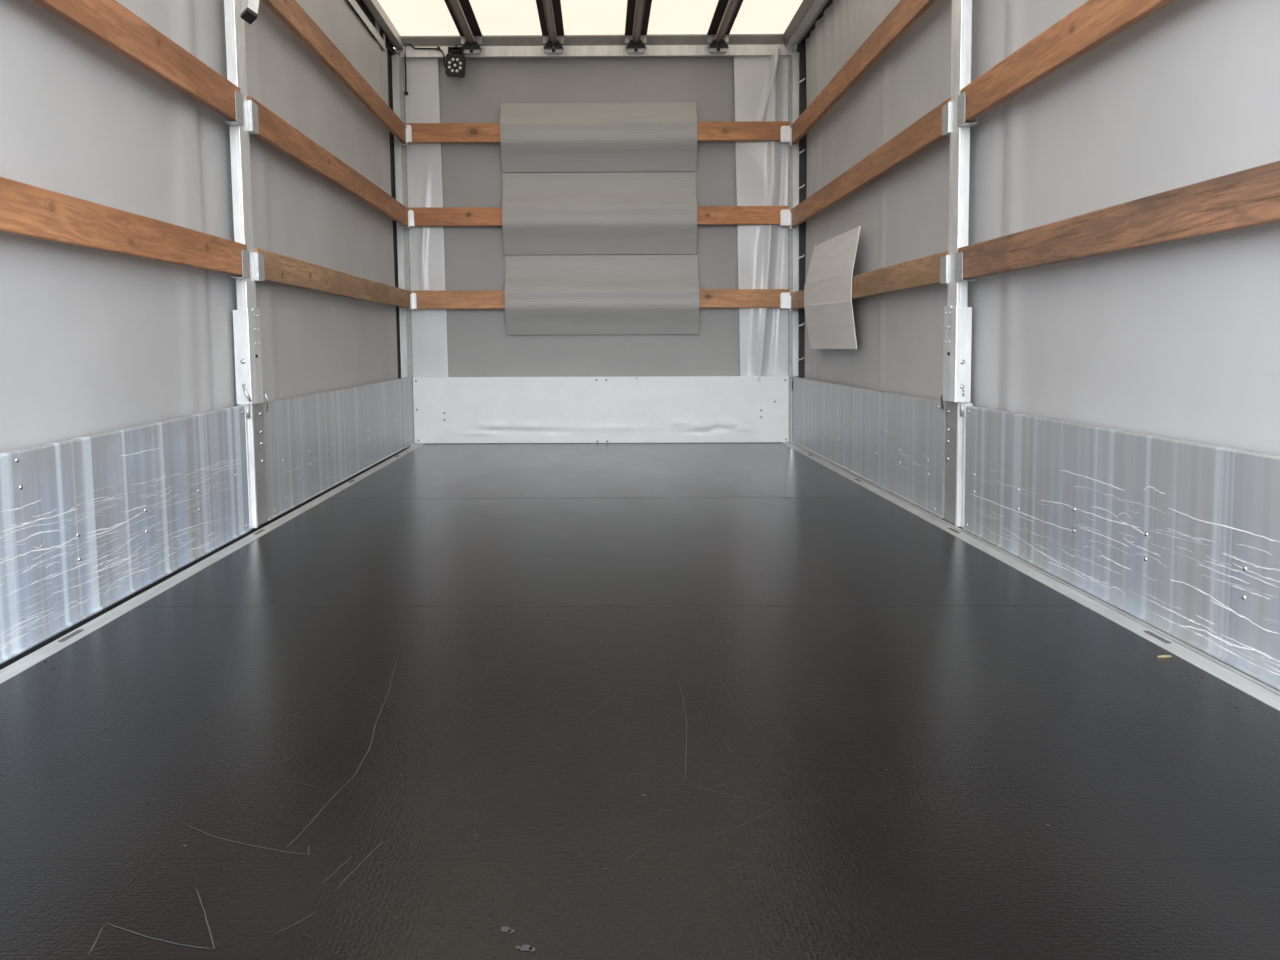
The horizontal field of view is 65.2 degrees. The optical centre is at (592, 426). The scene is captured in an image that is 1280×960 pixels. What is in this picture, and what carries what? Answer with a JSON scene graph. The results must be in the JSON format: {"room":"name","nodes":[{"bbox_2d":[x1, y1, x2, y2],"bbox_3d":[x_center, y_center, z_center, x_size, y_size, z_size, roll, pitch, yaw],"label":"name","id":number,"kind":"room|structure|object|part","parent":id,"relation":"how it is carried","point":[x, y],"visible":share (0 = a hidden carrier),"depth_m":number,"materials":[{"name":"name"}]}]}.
{"room":"cargo space","nodes":[
{"label":"cargo space","id":0,"kind":"room"},
{"bbox_2d":[0,0,397,451],"bbox_3d":[-1.129,-0.985,3.168,0.045,2.000,4.830,0,5,0],"label":"wall","id":1,"kind":"structure","parent":0,"point":[93,341],"depth_m":2.69,"materials":[{"name":"grey plastic"}]},
{"bbox_2d":[0,443,424,683],"bbox_3d":[-1.079,0.166,3.388,0.159,0.390,5.080,0,5,0],"label":"floor edge trim","id":2,"kind":"structure","parent":1,"relation":"attached to","point":[25,660],"depth_m":2.40,"materials":[{"name":"metal"}]},
{"bbox_2d":[0,406,251,663],"bbox_3d":[-1.080,0.219,1.973,0.036,0.387,2.212,0,5,0],"label":"panel","id":3,"kind":"object","parent":2,"relation":"attached to","point":[88,523],"visible":1,"depth_m":2.20,"materials":[{"name":"metal"}]},
{"bbox_2d":[224,0,268,528],"bbox_3d":[-1.089,-0.808,3.082,0.076,2.258,0.198,0,5,0],"label":"support post","id":4,"kind":"object","parent":2,"relation":"on","point":[246,319],"visible":0.97,"depth_m":3.09,"materials":[{"name":"metal"}]},
{"bbox_2d":[0,177,246,275],"bbox_3d":[-1.077,-0.416,1.950,0.024,0.097,2.230,0,5,0],"label":"timber slat","id":5,"kind":"object","parent":4,"relation":"attached to","point":[27,210],"visible":0.99,"depth_m":2.19,"materials":[{"name":"brown wood"}]},
{"bbox_2d":[32,0,239,120],"bbox_3d":[-1.084,-0.879,1.912,0.024,0.104,2.230,0,5,0],"label":"timber slat","id":6,"kind":"object","parent":4,"relation":"attached to","point":[110,23],"visible":0.98,"depth_m":2.40,"materials":[{"name":"brown wood"}]},
{"bbox_3d":[-1.095,-1.007,3.075,0.064,1.860,0.096,0,5,0],"label":"post","id":7,"kind":"part","parent":4,"relation":"part of","materials":[{"name":"metal"}]},
{"bbox_3d":[-1.070,-0.104,3.085,0.036,0.058,0.015,3,6,33],"label":"locking lever","id":8,"kind":"part","parent":4,"relation":"part of","materials":[{"name":"silver metal"}]},
{"bbox_2d":[240,0,258,24],"bbox_3d":[-1.044,-1.475,3.108,0.049,0.538,0.400,-1,5,-9],"label":"tube","id":9,"kind":"object","parent":4,"relation":"attached to","point":[249,11],"visible":1,"depth_m":2.96,"materials":[{"name":"metal"}]},
{"bbox_3d":[-1.062,-0.223,3.166,0.008,0.298,0.062,0,5,0],"label":"plate","id":10,"kind":"part","parent":4,"relation":"part of","materials":[{"name":"metal"}]},
{"bbox_3d":[-1.071,0.119,3.193,0.023,0.388,0.108,0,5,0],"label":"hinge plate","id":11,"kind":"part","parent":4,"relation":"part of","materials":[{"name":"metal"}]},
{"bbox_2d":[247,96,408,226],"bbox_3d":[-1.067,-1.083,4.407,0.024,0.104,2.591,0,5,0],"label":"timber slat","id":12,"kind":"object","parent":4,"relation":"attached to","point":[276,132],"visible":1,"depth_m":3.90,"materials":[{"name":"brown wood"}]},
{"bbox_2d":[253,248,410,307],"bbox_3d":[-1.060,-0.621,4.444,0.024,0.097,2.591,0,5,0],"label":"timber slat","id":13,"kind":"object","parent":4,"relation":"attached to","point":[281,269],"visible":0.97,"depth_m":3.95,"materials":[{"name":"brown wood"}]},
{"bbox_2d":[264,377,413,520],"bbox_3d":[-1.063,0.011,4.518,0.036,0.387,2.549,0,5,0],"label":"panel","id":14,"kind":"object","parent":2,"relation":"attached to","point":[315,442],"visible":1,"depth_m":4.00,"materials":[{"name":"metal"}]},
{"bbox_2d":[387,48,416,443],"bbox_3d":[-1.092,-1.017,5.644,0.158,2.260,0.330,0,5,0],"label":"post","id":15,"kind":"object","parent":2,"relation":"on","point":[396,84],"visible":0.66,"depth_m":5.71,"materials":[{"name":"metal"}]},
{"bbox_2d":[404,44,445,94],"bbox_3d":[-0.919,-2.016,5.639,0.296,0.281,0.036,0,5,0],"label":"cable","id":16,"kind":"object","parent":15,"relation":"attached to","point":[437,48],"visible":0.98,"depth_m":5.64,"materials":[{"name":"black rubber"}]},
{"bbox_2d":[262,0,406,143],"bbox_3d":[-1.074,-1.543,4.369,0.024,0.102,2.591,0,5,0],"label":"timber slat","id":17,"kind":"object","parent":1,"relation":"attached to","point":[290,12],"visible":1,"depth_m":4.13,"materials":[{"name":"brown wood"}]},
{"bbox_2d":[378,0,802,35],"bbox_3d":[0.009,-2.014,3.212,2.360,0.020,5.100,0,5,0],"label":"ceiling","id":18,"kind":"structure","parent":0,"point":[409,17],"depth_m":5.33,"materials":[{"name":"white plastic"}]},
{"bbox_2d":[347,0,403,55],"bbox_3d":[-1.134,-1.921,3.187,0.095,0.162,4.980,0,5,0],"label":"rail","id":19,"kind":"object","parent":18,"relation":"attached to","point":[368,11],"visible":1,"depth_m":5.14,"materials":[{"name":"metal"}]},
{"bbox_2d":[444,0,484,56],"bbox_3d":[-0.697,-1.943,3.175,0.144,0.113,4.966,0,5,0],"label":"bow","id":20,"kind":"object","parent":18,"relation":"attached to","point":[461,11],"visible":0.99,"depth_m":5.39,"materials":[{"name":"grey metal"}]},
{"bbox_3d":[-0.681,-2.115,5.627,0.144,0.056,0.042,0,5,0],"label":"mounting plate","id":21,"kind":"part","parent":20,"relation":"part of","materials":[{"name":"metal"}]},
{"bbox_2d":[536,0,566,56],"bbox_3d":[-0.237,-1.944,3.172,0.144,0.113,4.966,0,5,0],"label":"bow","id":22,"kind":"object","parent":18,"relation":"attached to","point":[549,11],"visible":1,"depth_m":5.41,"materials":[{"name":"grey metal"}]},
{"bbox_3d":[-0.221,-2.116,5.624,0.144,0.056,0.042,0,5,0],"label":"mounting plate","id":23,"kind":"part","parent":22,"relation":"part of","materials":[{"name":"metal"}]},
{"bbox_2d":[399,34,792,58],"bbox_3d":[0.017,-2.151,5.679,2.221,0.110,0.120,0,5,0],"label":"cross beam","id":24,"kind":"structure","parent":18,"relation":"attached to","point":[659,45],"depth_m":5.64,"materials":[{"name":"metal"}]},
{"bbox_2d":[445,45,465,77],"bbox_3d":[-0.769,-2.050,5.611,0.110,0.171,0.078,0,5,0],"label":"work light","id":25,"kind":"object","parent":24,"relation":"attached to","point":[455,61],"visible":1,"depth_m":5.58,"materials":[{"name":"black plastic"}]},
{"bbox_2d":[623,0,651,55],"bbox_3d":[0.225,-1.945,3.169,0.144,0.113,4.966,0,5,0],"label":"bow","id":26,"kind":"object","parent":18,"relation":"attached to","point":[638,11],"visible":1,"depth_m":5.41,"materials":[{"name":"grey metal"}]},
{"bbox_3d":[0.241,-2.118,5.621,0.144,0.056,0.042,0,5,0],"label":"mounting plate","id":27,"kind":"part","parent":26,"relation":"part of","materials":[{"name":"metal"}]},
{"bbox_2d":[705,0,742,55],"bbox_3d":[0.686,-1.947,3.166,0.144,0.113,4.966,0,5,0],"label":"bow","id":28,"kind":"object","parent":18,"relation":"attached to","point":[726,12],"visible":1,"depth_m":5.41,"materials":[{"name":"grey metal"}]},
{"bbox_3d":[0.702,-2.119,5.617,0.144,0.056,0.042,0,5,0],"label":"mounting plate","id":29,"kind":"part","parent":28,"relation":"part of","materials":[{"name":"metal"}]},
{"bbox_2d":[784,0,832,47],"bbox_3d":[1.127,-1.972,3.168,0.145,0.072,4.980,0,5,0],"label":"rail","id":30,"kind":"object","parent":18,"relation":"attached to","point":[799,29],"visible":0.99,"depth_m":5.22,"materials":[{"name":"metal"}]},
{"bbox_2d":[394,45,796,380],"bbox_3d":[0.040,-1.199,5.733,2.342,2.000,0.092,0,5,0],"label":"wall","id":31,"kind":"structure","parent":0,"point":[728,341],"depth_m":5.76,"materials":[{"name":"grey plastic"}]},
{"bbox_2d":[405,121,789,142],"bbox_3d":[0.025,-1.668,5.666,2.171,0.106,0.024,0,5,0],"label":"timber slat","id":32,"kind":"object","parent":31,"relation":"attached to","point":[745,130],"visible":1,"depth_m":5.66,"materials":[{"name":"orange wood"}]},
{"bbox_2d":[500,102,696,171],"bbox_3d":[0.033,-1.649,5.680,1.116,0.387,0.077,0,5,0],"label":"sheet","id":33,"kind":"object","parent":31,"relation":"hanging from","point":[534,137],"visible":1,"depth_m":5.67,"materials":[{"name":"grey fabric"}]},
{"bbox_2d":[408,206,789,225],"bbox_3d":[0.032,-1.201,5.704,2.171,0.104,0.024,0,5,0],"label":"timber slat","id":34,"kind":"object","parent":31,"relation":"attached to","point":[706,215],"visible":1,"depth_m":5.69,"materials":[{"name":"orange wood"}]},
{"bbox_2d":[502,172,696,254],"bbox_3d":[0.038,-1.221,5.715,1.113,0.464,0.077,0,5,0],"label":"sheet","id":35,"kind":"object","parent":31,"relation":"hanging from","point":[627,212],"visible":1,"depth_m":5.72,"materials":[{"name":"grey plastic"}]},
{"bbox_2d":[411,289,788,308],"bbox_3d":[0.039,-0.733,5.743,2.171,0.106,0.024,0,5,0],"label":"timber slat","id":36,"kind":"object","parent":31,"relation":"attached to","point":[708,298],"visible":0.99,"depth_m":5.73,"materials":[{"name":"orange wood"}]},
{"bbox_2d":[413,376,788,442],"bbox_3d":[0.047,-0.098,5.817,2.182,0.384,0.040,0,5,0],"label":"panel","id":37,"kind":"object","parent":31,"relation":"attached to","point":[632,409],"visible":1,"depth_m":5.81,"materials":[{"name":"white paint"}]},
{"bbox_2d":[505,255,698,334],"bbox_3d":[0.052,-0.759,5.753,1.117,0.456,0.077,0,5,0],"label":"sheet","id":38,"kind":"object","parent":31,"relation":"hanging from","point":[545,294],"visible":1,"depth_m":5.76,"materials":[{"name":"grey plastic"}]},
{"bbox_2d":[0,443,1279,959],"bbox_3d":[0.042,0.325,3.413,2.400,0.060,5.120,0,5,0],"label":"floor","id":39,"kind":"structure","parent":0,"point":[468,701],"depth_m":1.41,"materials":[{"name":"black laminate"}]},
{"bbox_2d":[413,442,780,444],"bbox_3d":[0.059,0.098,5.855,2.240,0.014,0.015,0,5,0],"label":"baseboard","id":40,"kind":"structure","parent":39,"relation":"on","point":[681,442],"depth_m":5.84,"materials":[{"name":"metal"}]},
{"bbox_2d":[1157,655,1171,657],"bbox_3d":[1.045,0.420,1.829,0.026,0.002,0.008,-2,5,-18],"label":"wood splinter","id":41,"kind":"object","parent":39,"relation":"on","point":[1162,656],"visible":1,"depth_m":1.83,"materials":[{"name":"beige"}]},
{"bbox_2d":[805,0,1279,454],"bbox_3d":[1.174,-0.994,3.180,0.047,2.000,4.885,0,5,0],"label":"wall","id":42,"kind":"structure","parent":0,"point":[1180,339],"depth_m":2.43,"materials":[{"name":"grey plastic"}]},
{"bbox_2d":[791,0,935,144],"bbox_3d":[1.119,-1.537,4.355,0.024,0.109,2.591,0,5,0],"label":"timber slat","id":43,"kind":"object","parent":42,"relation":"attached to","point":[905,13],"visible":1,"depth_m":4.10,"materials":[{"name":"brown wood"}]},
{"bbox_2d":[790,251,948,309],"bbox_3d":[1.133,-0.610,4.431,0.024,0.097,2.591,0,5,0],"label":"timber slat","id":44,"kind":"object","parent":42,"relation":"attached to","point":[924,271],"visible":0.65,"depth_m":3.69,"materials":[{"name":"brown wood"}]},
{"bbox_2d":[804,226,860,348],"bbox_3d":[1.128,-0.633,4.771,0.038,0.525,1.030,0,5,0],"label":"plastic sheet","id":45,"kind":"object","parent":44,"relation":"hanging from","point":[828,308],"visible":1,"depth_m":4.68,"materials":[{"name":"grey plastic"}]},
{"bbox_2d":[781,442,1279,710],"bbox_3d":[1.162,0.159,3.372,0.159,0.390,5.080,0,5,0],"label":"floor edge trim","id":46,"kind":"structure","parent":42,"relation":"attached to","point":[1246,683],"depth_m":2.18,"materials":[{"name":"metal"}]},
{"bbox_2d":[779,42,806,442],"bbox_3d":[1.155,-1.024,5.628,0.190,2.260,0.330,0,5,0],"label":"post","id":47,"kind":"object","parent":46,"relation":"on","point":[797,99],"visible":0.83,"depth_m":5.68,"materials":[{"name":"metal"}]},
{"bbox_2d":[792,377,945,517],"bbox_3d":[1.159,0.007,4.510,0.033,0.380,2.534,0,5,0],"label":"panel","id":48,"kind":"object","parent":46,"relation":"attached to","point":[895,442],"visible":1,"depth_m":3.98,"materials":[{"name":"metal"}]},
{"bbox_2d":[940,0,977,528],"bbox_3d":[1.129,-0.815,3.067,0.067,2.258,0.199,0,5,0],"label":"support post","id":49,"kind":"object","parent":46,"relation":"on","point":[956,394],"visible":0.97,"depth_m":3.07,"materials":[{"name":"metal"}]},
{"bbox_2d":[791,97,950,227],"bbox_3d":[1.126,-1.074,4.393,0.024,0.103,2.591,0,5,0],"label":"timber slat","id":50,"kind":"object","parent":49,"relation":"attached to","point":[926,131],"visible":0.97,"depth_m":3.90,"materials":[{"name":"brown wood"}]},
{"bbox_3d":[1.117,-0.230,3.151,0.008,0.298,0.062,0,5,0],"label":"plate","id":51,"kind":"part","parent":49,"relation":"part of","materials":[{"name":"metal"}]},
{"bbox_3d":[1.147,0.112,3.178,0.023,0.388,0.108,0,5,0],"label":"hinge plate","id":52,"kind":"part","parent":49,"relation":"part of","materials":[{"name":"metal"}]},
{"bbox_3d":[1.129,-1.014,3.059,0.065,1.860,0.096,0,5,0],"label":"post","id":53,"kind":"part","parent":49,"relation":"part of","materials":[{"name":"metal"}]},
{"bbox_2d":[960,0,1174,122],"bbox_3d":[1.109,-0.870,1.898,0.024,0.103,2.230,0,5,0],"label":"timber slat","id":54,"kind":"object","parent":49,"relation":"attached to","point":[1093,23],"visible":0.99,"depth_m":2.38,"materials":[{"name":"brown wood"}]},
{"bbox_2d":[958,161,1279,279],"bbox_3d":[1.116,-0.406,1.936,0.024,0.097,2.230,0,5,0],"label":"timber slat","id":55,"kind":"object","parent":49,"relation":"attached to","point":[1247,198],"visible":1,"depth_m":2.00,"materials":[{"name":"brown wood"}]},
{"bbox_2d":[963,406,1279,689],"bbox_3d":[1.141,0.215,1.954,0.033,0.382,2.205,0,5,0],"label":"panel","id":56,"kind":"object","parent":46,"relation":"attached to","point":[1181,537],"visible":1,"depth_m":2.04,"materials":[{"name":"metal"}]}
]}

